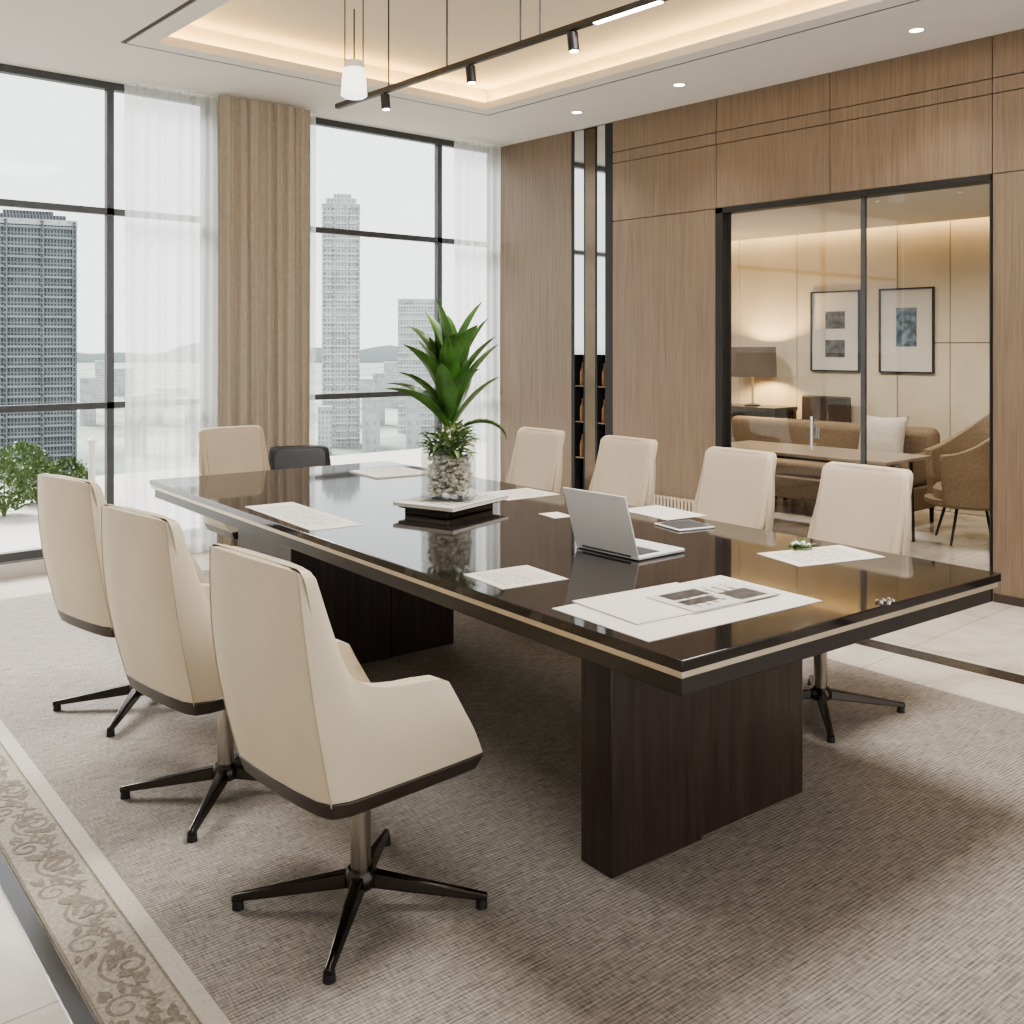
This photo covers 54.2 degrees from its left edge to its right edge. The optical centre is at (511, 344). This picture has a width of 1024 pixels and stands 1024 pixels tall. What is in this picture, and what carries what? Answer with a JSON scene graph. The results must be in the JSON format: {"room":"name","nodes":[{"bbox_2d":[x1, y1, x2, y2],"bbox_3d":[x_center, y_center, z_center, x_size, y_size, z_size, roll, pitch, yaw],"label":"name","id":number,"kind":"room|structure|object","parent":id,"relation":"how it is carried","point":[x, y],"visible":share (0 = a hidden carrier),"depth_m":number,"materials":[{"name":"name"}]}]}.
{"room":"office","nodes":[
{"label":"office","id":0,"kind":"room"},
{"bbox_2d":[0,100,218,578],"bbox_3d":[-3.011,-0.155,6.709,7.780,3.310,0.100,0,0,-41],"label":"wall","id":1,"kind":"structure","parent":0,"point":[11,569],"depth_m":6.55,"materials":[{"name":"white paint"}]},
{"bbox_2d":[0,63,124,562],"bbox_3d":[-4.045,-0.205,5.794,4.820,3.210,0.060,0,0,-41],"label":"window","id":2,"kind":"structure","parent":1,"relation":"in","point":[109,88],"depth_m":6.88,"materials":[{"name":"black metal"}]},
{"bbox_2d":[315,118,453,452],"bbox_3d":[-0.944,-0.205,8.538,2.060,3.210,0.060,0,0,-41],"label":"window","id":3,"kind":"structure","parent":1,"relation":"in","point":[438,143],"depth_m":8.61,"materials":[{"name":"black metal"}]},
{"bbox_2d":[0,0,1023,146],"bbox_3d":[0.119,-1.923,3.170,7.780,0.234,9.590,0,0,-41],"label":"ceiling","id":4,"kind":"structure","parent":0,"point":[79,38],"depth_m":6.40,"materials":[{"name":"white paint"}]},
{"bbox_2d":[124,81,217,552],"bbox_3d":[-2.388,-0.157,7.034,0.667,3.283,0.062,0,0,-41],"label":"sheer curtain","id":5,"kind":"object","parent":4,"relation":"hanging from","point":[171,171],"visible":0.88,"depth_m":7.05,"materials":[{"name":"white fabric"}]},
{"bbox_2d":[218,94,309,546],"bbox_3d":[-1.819,-0.157,7.403,0.746,3.283,0.063,0,0,-41],"label":"curtain","id":6,"kind":"object","parent":4,"relation":"hanging from","point":[264,147],"visible":0.82,"depth_m":7.40,"materials":[{"name":"beige fabric"}]},
{"bbox_2d":[309,114,315,444],"bbox_3d":[-1.575,-0.157,7.782,0.099,3.283,0.030,0,0,-41],"label":"sheer curtain","id":7,"kind":"object","parent":4,"relation":"hanging from","point":[312,117],"visible":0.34,"depth_m":7.80,"materials":[{"name":"white fabric"}]},
{"bbox_2d":[341,0,366,99],"bbox_3d":[-0.869,-1.680,5.500,0.144,0.640,0.144,0,0,-41],"label":"pendant lamp","id":8,"kind":"object","parent":4,"relation":"hanging from","point":[353,86],"visible":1,"depth_m":5.46,"materials":[{"name":"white glass"}]},
{"bbox_2d":[454,139,500,481],"bbox_3d":[-0.292,-0.157,8.888,0.548,3.283,0.056,0,0,-41],"label":"sheer curtain","id":9,"kind":"object","parent":4,"relation":"hanging from","point":[477,165],"visible":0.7,"depth_m":8.88,"materials":[{"name":"white fabric"}]},
{"bbox_2d":[335,0,667,110],"bbox_3d":[0.284,-1.671,4.571,0.056,0.658,4.070,0,0,-41],"label":"track light","id":10,"kind":"object","parent":4,"relation":"hanging from","point":[571,29],"visible":0.98,"depth_m":4.95,"materials":[{"name":"black metal"}]},
{"bbox_2d":[570,110,583,113],"bbox_3d":[0.503,-1.807,7.762,0.112,0.006,0.112,0,0,-41],"label":"recessed light","id":11,"kind":"object","parent":4,"relation":"in","point":[573,111],"visible":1,"depth_m":7.76,"materials":[{"name":"white paint"}]},
{"bbox_2d":[671,82,686,86],"bbox_3d":[1.161,-1.807,6.942,0.112,0.006,0.112,0,0,-41],"label":"recessed light","id":12,"kind":"object","parent":4,"relation":"in","point":[677,84],"visible":1,"depth_m":6.93,"materials":[{"name":"white paint"}]},
{"bbox_2d":[906,26,926,33],"bbox_3d":[2.320,-1.807,5.738,0.112,0.006,0.112,0,0,-41],"label":"recessed light","id":13,"kind":"object","parent":4,"relation":"in","point":[919,29],"visible":1,"depth_m":5.73,"materials":[{"name":"white paint"}]},
{"bbox_2d":[910,29,922,31],"bbox_3d":[2.320,-1.808,5.738,0.075,0.004,0.075,0,0,-32],"label":"diffuser","id":14,"kind":"object","parent":13,"relation":"attached to","point":[911,30],"depth_m":5.74,"materials":[{"name":"white plastic"}]},
{"bbox_2d":[0,497,1023,1023],"bbox_3d":[1.250,1.550,4.170,10.800,0.100,9.590,0,0,-41],"label":"floor","id":15,"kind":"structure","parent":0,"point":[991,634],"depth_m":4.93,"materials":[{"name":"beige tile"}]},
{"bbox_2d":[0,851,96,1023],"bbox_3d":[-1.452,1.497,2.845,0.046,0.006,6.600,0,0,-38],"label":"inlay","id":16,"kind":"object","parent":15,"relation":"on","point":[75,1007],"visible":1,"depth_m":2.46,"materials":[{"name":"black stone"}]},
{"bbox_2d":[0,570,1023,1023],"bbox_3d":[-0.050,1.494,3.945,3.514,0.012,6.624,0,0,-38],"label":"rug","id":17,"kind":"object","parent":15,"relation":"on","point":[889,889],"visible":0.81,"depth_m":2.80,"materials":[{"name":"beige carpet"}]},
{"bbox_2d":[37,473,208,737],"bbox_3d":[-1.569,1.000,4.094,0.546,0.975,0.611,0,0,40],"label":"swivel chair","id":18,"kind":"object","parent":17,"relation":"on","point":[69,508],"visible":0.54,"depth_m":3.86,"materials":[{"name":"beige leather"}]},
{"bbox_2d":[40,473,99,509],"bbox_3d":[-1.698,0.751,3.939,0.463,0.474,0.139,0,0,40],"label":"chair back","id":19,"kind":"object","parent":18,"relation":"on","point":[86,493],"depth_m":3.78,"materials":[{"name":"beige leather"}]},
{"bbox_2d":[101,504,256,842],"bbox_3d":[-0.986,1.000,3.291,0.546,0.975,0.611,0,0,43],"label":"swivel chair","id":20,"kind":"object","parent":17,"relation":"on","point":[159,606],"visible":0.73,"depth_m":3.03,"materials":[{"name":"beige leather"}]},
{"bbox_2d":[103,504,179,555],"bbox_3d":[-1.123,0.751,3.144,0.463,0.474,0.139,0,0,44],"label":"cushion","id":21,"kind":"object","parent":20,"relation":"on","point":[164,539],"depth_m":2.97,"materials":[{"name":"beige leather"}]},
{"bbox_2d":[198,425,269,539],"bbox_3d":[-1.593,1.000,6.078,0.503,0.975,0.611,0,0,-39],"label":"swivel chair","id":22,"kind":"object","parent":17,"relation":"on","point":[228,449],"visible":0.34,"depth_m":6.22,"materials":[{"name":"beige leather"}]},
{"bbox_2d":[198,425,267,475],"bbox_3d":[-1.729,0.751,6.246,0.428,0.474,0.160,0,0,-38],"label":"chair back","id":23,"kind":"object","parent":22,"relation":"on","point":[228,449],"depth_m":6.24,"materials":[{"name":"beige leather"}]},
{"bbox_2d":[268,445,330,469],"bbox_3d":[-1.397,1.093,6.707,0.492,0.790,0.550,0,0,-20],"label":"swivel chair","id":24,"kind":"object","parent":17,"relation":"on","point":[296,456],"visible":0.16,"depth_m":6.88,"materials":[{"name":"leather"}]},
{"bbox_2d":[209,544,487,984],"bbox_3d":[-0.439,1.000,2.631,0.611,0.975,0.546,0,0,-43],"label":"swivel chair","id":25,"kind":"object","parent":17,"relation":"on","point":[307,722],"visible":1,"depth_m":2.42,"materials":[{"name":"beige leather"}]},
{"bbox_2d":[212,544,313,612],"bbox_3d":[-0.583,0.751,2.490,0.139,0.474,0.463,0,0,-43],"label":"cushion","id":26,"kind":"object","parent":25,"relation":"on","point":[297,593],"depth_m":2.31,"materials":[{"name":"beige leather"}]},
{"bbox_2d":[505,427,564,491],"bbox_3d":[-0.037,1.000,5.970,0.611,0.975,0.503,0,0,-39],"label":"swivel chair","id":27,"kind":"object","parent":17,"relation":"on","point":[537,457],"visible":0.21,"depth_m":6.06,"materials":[{"name":"beige leather"}]},
{"bbox_2d":[149,461,1000,878],"bbox_3d":[-0.201,1.113,4.354,1.490,0.750,3.940,0,0,-37],"label":"conference table","id":28,"kind":"object","parent":17,"relation":"on","point":[686,737],"visible":0.84,"depth_m":3.17,"materials":[{"name":"brown paint"}]},
{"bbox_2d":[245,502,362,530],"bbox_3d":[-0.914,0.737,4.331,0.229,0.002,0.729,0,0,-35],"label":"document","id":29,"kind":"object","parent":28,"relation":"on","point":[311,519],"visible":1,"depth_m":4.29,"materials":[{"name":"white paper"}]},
{"bbox_2d":[350,467,427,478],"bbox_3d":[-0.702,0.734,5.762,0.344,0.008,0.352,0,0,-34],"label":"document","id":30,"kind":"object","parent":28,"relation":"on","point":[390,472],"visible":0.86,"depth_m":5.72,"materials":[{"name":"white paper"}]},
{"bbox_2d":[398,501,498,518],"bbox_3d":[-0.277,0.718,4.441,0.280,0.040,0.370,0,0,34],"label":"display box","id":31,"kind":"object","parent":28,"relation":"on","point":[408,510],"visible":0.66,"depth_m":4.32,"materials":[{"name":"brown paint"}]},
{"bbox_2d":[393,491,508,511],"bbox_3d":[-0.267,0.690,4.444,0.324,0.016,0.434,0,0,32],"label":"magazine","id":32,"kind":"object","parent":31,"relation":"on","point":[444,502],"visible":0.86,"depth_m":4.36,"materials":[{"name":"white paper"}]},
{"bbox_2d":[386,298,506,496],"bbox_3d":[-0.308,0.235,4.426,0.564,0.894,0.488,0,0,-21],"label":"potted plant","id":33,"kind":"object","parent":32,"relation":"on","point":[445,359],"visible":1,"depth_m":4.38,"materials":[{"name":"green plant"}]},
{"bbox_2d":[463,565,567,589],"bbox_3d":[0.011,0.737,3.183,0.246,0.002,0.236,0,0,-33],"label":"document","id":34,"kind":"object","parent":28,"relation":"on","point":[525,575],"visible":1,"depth_m":3.17,"materials":[{"name":"white paper"}]},
{"bbox_2d":[484,488,559,499],"bbox_3d":[0.028,0.737,4.950,0.322,0.002,0.271,0,0,-37],"label":"document","id":35,"kind":"object","parent":28,"relation":"on","point":[514,494],"visible":0.79,"depth_m":4.96,"materials":[{"name":"white paper"}]},
{"bbox_2d":[539,512,569,517],"bbox_3d":[0.191,0.737,4.336,0.096,0.002,0.131,0,0,-29],"label":"card","id":36,"kind":"object","parent":28,"relation":"on","point":[551,514],"visible":0.86,"depth_m":4.34,"materials":[{"name":"white paper"}]},
{"bbox_2d":[563,487,684,560],"bbox_3d":[0.400,0.624,3.581,0.306,0.225,0.310,0,0,-39],"label":"laptop","id":37,"kind":"object","parent":28,"relation":"on","point":[600,522],"visible":1,"depth_m":3.50,"materials":[{"name":"silver metal"}]},
{"bbox_2d":[628,505,706,519],"bbox_3d":[0.661,0.737,4.405,0.227,0.002,0.326,0,0,-32],"label":"document","id":38,"kind":"object","parent":28,"relation":"on","point":[656,511],"visible":0.86,"depth_m":4.40,"materials":[{"name":"white paper"}]},
{"bbox_2d":[654,520,714,531],"bbox_3d":[0.701,0.734,4.068,0.176,0.009,0.175,0,0,-26],"label":"tablet","id":39,"kind":"object","parent":28,"relation":"on","point":[681,525],"visible":1,"depth_m":4.04,"materials":[{"name":"silver metal"}]},
{"bbox_2d":[552,575,821,641],"bbox_3d":[0.503,0.737,2.841,0.685,0.002,0.390,0,0,-36],"label":"document","id":40,"kind":"object","parent":28,"relation":"on","point":[662,629],"visible":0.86,"depth_m":2.72,"materials":[{"name":"white paper"}]},
{"bbox_2d":[572,582,744,624],"bbox_3d":[0.418,0.734,2.857,0.403,0.004,0.284,0,0,-34],"label":"document","id":41,"kind":"object","parent":40,"relation":"on","point":[631,606],"visible":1,"depth_m":2.81,"materials":[{"name":"white paper"}]},
{"bbox_2d":[646,580,779,612],"bbox_3d":[0.588,0.730,2.916,0.351,0.003,0.197,0,0,-35],"label":"brochure","id":42,"kind":"object","parent":41,"relation":"on","point":[726,593],"visible":1,"depth_m":2.90,"materials":[{"name":"white paper"}]},
{"bbox_2d":[659,589,708,600],"bbox_3d":[0.503,0.729,2.921,0.148,0.001,0.067,0,0,-35],"label":"picture","id":43,"kind":"object","parent":42,"relation":"on","point":[685,594],"depth_m":2.92},
{"bbox_2d":[677,595,719,605],"bbox_3d":[0.532,0.729,2.853,0.130,0.001,0.047,0,0,-35],"label":"picture","id":44,"kind":"object","parent":42,"relation":"on","point":[698,600],"depth_m":2.85},
{"bbox_2d":[719,588,767,598],"bbox_3d":[0.678,0.729,2.935,0.112,0.001,0.092,0,0,-35],"label":"picture","id":45,"kind":"object","parent":42,"relation":"on","point":[733,593],"depth_m":2.93},
{"bbox_2d":[757,545,884,566],"bbox_3d":[1.083,0.737,3.507,0.375,0.002,0.229,0,0,-24],"label":"document","id":46,"kind":"object","parent":28,"relation":"on","point":[835,553],"visible":1,"depth_m":3.50,"materials":[{"name":"white paper"}]},
{"bbox_2d":[785,538,815,549],"bbox_3d":[1.043,0.721,3.614,0.102,0.032,0.096,0,0,-22],"label":"flower sprig","id":47,"kind":"object","parent":46,"relation":"on","point":[795,544],"visible":1,"depth_m":3.61,"materials":[{"name":"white plant"}]},
{"bbox_2d":[875,597,894,604],"bbox_3d":[1.070,0.733,2.864,0.073,0.010,0.050,0,0,-41],"label":"ornament","id":48,"kind":"object","parent":28,"relation":"on","point":[884,600],"visible":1,"depth_m":2.86,"materials":[{"name":"white"}]},
{"bbox_2d":[589,435,657,506],"bbox_3d":[0.434,1.000,5.392,0.611,0.975,0.503,0,0,-39],"label":"swivel chair","id":49,"kind":"object","parent":17,"relation":"on","point":[625,466],"visible":0.24,"depth_m":5.49,"materials":[{"name":"beige leather"}]},
{"bbox_2d":[692,446,776,530],"bbox_3d":[0.909,1.000,4.750,0.611,0.975,0.503,0,0,-39],"label":"swivel chair","id":50,"kind":"object","parent":17,"relation":"on","point":[736,486],"visible":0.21,"depth_m":4.85,"materials":[{"name":"beige leather"}]},
{"bbox_2d":[803,461,912,742],"bbox_3d":[1.294,1.000,4.095,0.611,0.975,0.503,0,0,-38],"label":"swivel chair","id":51,"kind":"object","parent":17,"relation":"on","point":[857,505],"visible":0.32,"depth_m":4.16,"materials":[{"name":"beige leather"}]},
{"bbox_2d":[811,461,912,554],"bbox_3d":[1.464,0.751,4.229,0.160,0.474,0.428,0,0,-38],"label":"chair back","id":52,"kind":"object","parent":51,"relation":"on","point":[857,505],"depth_m":4.20,"materials":[{"name":"beige leather"}]},
{"bbox_2d":[732,403,797,497],"bbox_3d":[2.447,1.060,10.243,0.400,0.880,0.840,0,0,-41],"label":"console table","id":53,"kind":"object","parent":15,"relation":"on","point":[773,411],"visible":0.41,"depth_m":10.01,"materials":[{"name":"brown wood"}]},
{"bbox_2d":[732,347,776,406],"bbox_3d":[2.441,0.320,10.144,0.480,0.600,0.480,0,0,-41],"label":"table lamp","id":54,"kind":"object","parent":53,"relation":"on","point":[752,362],"visible":0.95,"depth_m":9.95,"materials":[{"name":"beige fabric"}]},
{"bbox_2d":[783,395,850,499],"bbox_3d":[2.937,1.000,9.675,0.420,1.000,0.520,0,0,-41],"label":"chair","id":55,"kind":"object","parent":15,"relation":"on","point":[822,408],"visible":0.27,"depth_m":9.76,"materials":[{"name":"brown leather"}]},
{"bbox_2d":[732,440,930,541],"bbox_3d":[2.387,1.170,7.987,0.680,0.660,1.640,0,0,-41],"label":"table","id":56,"kind":"object","parent":15,"relation":"on","point":[782,450],"visible":0.56,"depth_m":7.69,"materials":[{"name":"brown wood"}]},
{"bbox_2d":[732,415,939,521],"bbox_3d":[2.713,1.100,9.037,0.640,0.800,2.100,0,0,-41],"label":"sofa","id":57,"kind":"object","parent":15,"relation":"on","point":[794,479],"visible":0.28,"depth_m":8.91,"materials":[{"name":"beige fabric"}]},
{"bbox_2d":[775,458,893,478],"bbox_3d":[2.661,1.100,8.990,0.480,0.120,1.840,0,0,-41],"label":"seat cushion","id":58,"kind":"object","parent":57,"relation":"on","point":[785,468],"depth_m":8.82,"materials":[{"name":"beige fabric"}]},
{"bbox_2d":[858,414,909,452],"bbox_3d":[3.167,0.810,8.570,0.182,0.417,0.450,0,0,-41],"label":"cushion","id":59,"kind":"object","parent":57,"relation":"on","point":[885,434],"visible":0.67,"depth_m":8.48,"materials":[{"name":"beige fabric"}]},
{"bbox_2d":[855,639,1023,684],"bbox_3d":[2.041,1.499,4.756,0.120,0.002,9.420,0,0,-41],"label":"inlay","id":60,"kind":"object","parent":15,"relation":"on","point":[946,661],"visible":0.44,"depth_m":4.73,"materials":[{"name":"black stone"}]},
{"bbox_2d":[924,414,988,545],"bbox_3d":[3.533,1.001,7.646,0.708,1.003,0.717,0,0,8],"label":"lounge chair","id":61,"kind":"object","parent":15,"relation":"on","point":[957,470],"visible":0.58,"depth_m":7.42,"materials":[{"name":"brown fabric"}]},
{"bbox_2d":[500,29,1023,606],"bbox_3d":[2.994,-0.156,5.713,0.104,3.312,9.590,0,0,-41],"label":"wall","id":62,"kind":"structure","parent":0,"point":[953,111],"depth_m":7.41,"materials":[{"name":"brown wood"}]},
{"bbox_2d":[572,123,615,490],"bbox_3d":[0.787,-0.155,8.393,0.338,3.310,0.530,0,0,-41],"label":"shelving unit","id":63,"kind":"object","parent":62,"relation":"in","point":[592,148],"visible":0.59,"depth_m":8.29,"materials":[{"name":"black metal"}]},
{"bbox_2d":[580,434,583,456],"bbox_3d":[0.596,0.843,8.424,0.052,0.190,0.052,0,0,-41],"label":"bottle","id":64,"kind":"object","parent":63,"relation":"in","point":[582,439],"visible":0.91,"depth_m":8.40,"materials":[{"name":"orange glass"}]},
{"bbox_2d":[580,398,583,420],"bbox_3d":[0.596,0.543,8.424,0.052,0.190,0.052,0,0,-41],"label":"bottle","id":65,"kind":"object","parent":63,"relation":"in","point":[582,403],"visible":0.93,"depth_m":8.40,"materials":[{"name":"orange glass"}]},
{"bbox_2d":[580,363,583,384],"bbox_3d":[0.596,0.243,8.424,0.052,0.190,0.052,0,0,-41],"label":"bottle","id":66,"kind":"object","parent":63,"relation":"in","point":[582,367],"visible":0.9,"depth_m":8.40,"materials":[{"name":"orange glass"}]},
{"bbox_2d":[601,399,604,422],"bbox_3d":[0.763,0.543,8.235,0.052,0.190,0.052,0,0,-41],"label":"bottle","id":67,"kind":"object","parent":63,"relation":"in","point":[603,407],"visible":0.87,"depth_m":8.22,"materials":[{"name":"orange glass"}]},
{"bbox_2d":[601,363,604,385],"bbox_3d":[0.763,0.243,8.235,0.052,0.190,0.052,0,0,-41],"label":"bottle","id":68,"kind":"object","parent":63,"relation":"in","point":[603,370],"visible":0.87,"depth_m":8.22,"materials":[{"name":"orange glass"}]},
{"bbox_2d":[653,494,693,511],"bbox_3d":[1.143,1.330,7.714,0.024,0.340,0.960,0,0,-41],"label":"air vent","id":69,"kind":"object","parent":62,"relation":"in","point":[667,501],"visible":0.16,"depth_m":7.59,"materials":[{"name":"beige metal"}]},
{"bbox_2d":[715,174,992,600],"bbox_3d":[2.179,0.250,6.615,0.129,2.500,1.980,0,0,-41],"label":"door","id":70,"kind":"structure","parent":62,"relation":"in","point":[723,216],"depth_m":6.74,"materials":[{"name":"black metal"}]},
{"bbox_2d":[732,217,988,515],"bbox_3d":[3.721,0.075,9.301,0.100,2.850,5.200,0,0,-41],"label":"wall","id":71,"kind":"structure","parent":0,"point":[774,278],"depth_m":9.51,"materials":[{"name":"beige paint"}]},
{"bbox_2d":[810,290,860,371],"bbox_3d":[3.172,-0.135,9.823,0.030,0.790,0.530,0,0,-41],"label":"framed picture","id":72,"kind":"object","parent":71,"relation":"attached to","point":[835,316],"visible":1,"depth_m":9.81,"materials":[{"name":"black metal"}]},
{"bbox_2d":[825,340,844,356],"bbox_3d":[3.174,0.035,9.824,0.002,0.170,0.210,0,0,-41],"label":"print","id":73,"kind":"object","parent":72,"relation":"attached to","point":[833,348],"depth_m":9.82},
{"bbox_2d":[825,311,844,328],"bbox_3d":[3.174,-0.245,9.824,0.002,0.170,0.210,0,0,-41],"label":"print","id":74,"kind":"object","parent":72,"relation":"attached to","point":[833,319],"depth_m":9.82},
{"bbox_2d":[879,287,934,373],"bbox_3d":[3.656,-0.135,9.276,0.030,0.790,0.530,0,0,-41],"label":"framed picture","id":75,"kind":"object","parent":71,"relation":"attached to","point":[906,315],"visible":1,"depth_m":9.27,"materials":[{"name":"black metal"}]},
{"bbox_2d":[896,308,916,346],"bbox_3d":[3.657,-0.165,9.278,0.002,0.360,0.200,0,0,-41],"label":"print","id":76,"kind":"object","parent":75,"relation":"attached to","point":[906,318],"depth_m":9.27},
{"bbox_2d":[732,184,988,240],"bbox_3d":[2.635,-1.240,8.340,2.840,0.280,5.000,0,0,-41],"label":"ceiling","id":77,"kind":"structure","parent":0,"point":[969,202],"depth_m":8.43,"materials":[{"name":"white paint"}]},
{"label":"outside","id":78,"kind":"structure","parent":0,"visible":0},
{"bbox_2d":[0,353,443,483],"bbox_3d":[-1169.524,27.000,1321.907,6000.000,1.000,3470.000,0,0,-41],"label":"buildings","id":79,"kind":"structure","parent":78,"point":[390,439],"depth_m":306.38},
{"bbox_2d":[0,209,76,473],"bbox_3d":[-100.940,-0.450,206.843,19.612,53.900,16.230,0,0,-26],"label":"tower","id":80,"kind":"structure","parent":79,"relation":"on","point":[38,249],"depth_m":201.02,"materials":[{"name":"grey concrete"}]},
{"bbox_2d":[80,377,95,425],"bbox_3d":[-140.665,18.614,331.803,5.096,15.772,4.317,0,0,-23],"label":"block","id":81,"kind":"object","parent":79,"relation":"on","point":[87,384],"visible":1,"depth_m":330.02,"materials":[{"name":"grey concrete"}]},
{"bbox_2d":[95,361,103,401],"bbox_3d":[-172.989,16.546,422.049,5.735,19.907,4.828,0,0,-22],"label":"block","id":82,"kind":"object","parent":79,"relation":"on","point":[99,365],"visible":0.5,"depth_m":419.58,"materials":[{"name":"grey concrete"}]},
{"bbox_2d":[114,368,124,395],"bbox_3d":[-204.797,19.320,524.040,11.044,14.359,9.076,0,0,-21],"label":"block","id":83,"kind":"object","parent":79,"relation":"on","point":[119,373],"visible":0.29,"depth_m":519.64,"materials":[{"name":"grey concrete"}]},
{"bbox_2d":[77,345,397,362],"bbox_3d":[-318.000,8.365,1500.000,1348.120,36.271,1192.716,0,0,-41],"label":"hills","id":84,"kind":"structure","parent":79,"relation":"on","point":[388,353],"depth_m":1499.96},
{"bbox_2d":[318,406,331,454],"bbox_3d":[-45.125,20.644,241.297,3.498,11.712,3.038,0,0,-11],"label":"block","id":85,"kind":"object","parent":79,"relation":"on","point":[324,412],"visible":0.89,"depth_m":240.01,"materials":[{"name":"grey concrete"}]},
{"bbox_2d":[322,194,359,446],"bbox_3d":[-45.091,-6.550,263.692,9.939,66.100,8.491,0,0,-10],"label":"tower","id":86,"kind":"structure","parent":79,"relation":"on","point":[340,253],"depth_m":259.83,"materials":[{"name":"grey concrete"}]},
{"bbox_2d":[360,378,372,391],"bbox_3d":[-78.742,22.063,524.413,11.356,8.874,9.325,0,0,-9],"label":"block","id":87,"kind":"object","parent":79,"relation":"on","point":[366,384],"visible":0.54,"depth_m":520.40,"materials":[{"name":"grey concrete"}]},
{"bbox_2d":[362,397,379,452],"bbox_3d":[-34.072,19.392,241.700,4.492,14.217,3.834,0,0,-8],"label":"block","id":88,"kind":"object","parent":79,"relation":"on","point":[370,407],"visible":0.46,"depth_m":240.01,"materials":[{"name":"grey concrete"}]},
{"bbox_2d":[373,373,384,424],"bbox_3d":[-44.091,17.901,331.562,4.138,17.197,3.550,0,0,-8],"label":"block","id":89,"kind":"object","parent":79,"relation":"on","point":[378,378],"visible":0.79,"depth_m":330.06,"materials":[{"name":"grey concrete"}]},
{"bbox_2d":[384,362,397,407],"bbox_3d":[-50.138,16.803,423.152,8.135,19.394,6.748,0,0,-7],"label":"block","id":90,"kind":"object","parent":79,"relation":"on","point":[390,368],"visible":0.54,"depth_m":419.89,"materials":[{"name":"grey concrete"}]},
{"bbox_2d":[406,396,420,449],"bbox_3d":[-23.804,18.857,241.406,3.733,15.286,3.226,0,0,-6],"label":"block","id":91,"kind":"object","parent":79,"relation":"on","point":[413,406],"visible":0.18,"depth_m":240.01,"materials":[{"name":"grey concrete"}]},
{"bbox_2d":[398,299,433,432],"bbox_3d":[-28.640,6.350,304.683,12.147,40.300,10.108,0,0,-5],"label":"tower","id":92,"kind":"structure","parent":79,"relation":"on","point":[411,312],"depth_m":299.79,"materials":[{"name":"grey concrete"}]},
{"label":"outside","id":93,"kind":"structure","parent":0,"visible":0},
{"bbox_2d":[0,448,432,552],"bbox_3d":[-3.296,1.660,9.762,24.000,0.280,4.810,0,0,-41],"label":"terrace","id":94,"kind":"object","parent":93,"point":[19,529],"depth_m":9.59,"materials":[{"name":"stone"}]},
{"bbox_2d":[0,453,36,515],"bbox_3d":[-4.518,1.241,8.904,0.561,0.567,0.561,0,0,-41],"label":"shrub","id":95,"kind":"object","parent":94,"relation":"on","point":[14,502],"visible":1,"depth_m":8.88,"materials":[{"name":"green plant"}]},
{"bbox_2d":[0,440,53,482],"bbox_3d":[-5.333,1.276,10.897,0.630,0.500,0.601,0,0,-41],"label":"shrub","id":96,"kind":"object","parent":94,"relation":"on","point":[21,447],"visible":0.51,"depth_m":10.84,"materials":[{"name":"green plant"}]},
{"bbox_2d":[10,459,64,502],"bbox_3d":[-4.550,1.308,9.592,0.516,0.434,0.506,0,0,-41],"label":"shrub","id":97,"kind":"object","parent":94,"relation":"on","point":[50,468],"visible":0.38,"depth_m":9.55,"materials":[{"name":"green plant"}]},
{"bbox_2d":[46,456,87,479],"bbox_3d":[-4.575,1.333,10.303,0.482,0.386,0.486,0,0,-41],"label":"shrub","id":98,"kind":"object","parent":94,"relation":"on","point":[79,468],"visible":0.48,"depth_m":10.25,"materials":[{"name":"green plant"}]},
{"bbox_2d":[87,436,96,482],"bbox_3d":[-4.158,1.210,9.900,0.100,0.620,0.100,0,0,-41],"label":"post","id":99,"kind":"object","parent":94,"relation":"on","point":[91,466],"visible":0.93,"depth_m":9.87,"materials":[{"name":"white paint"}]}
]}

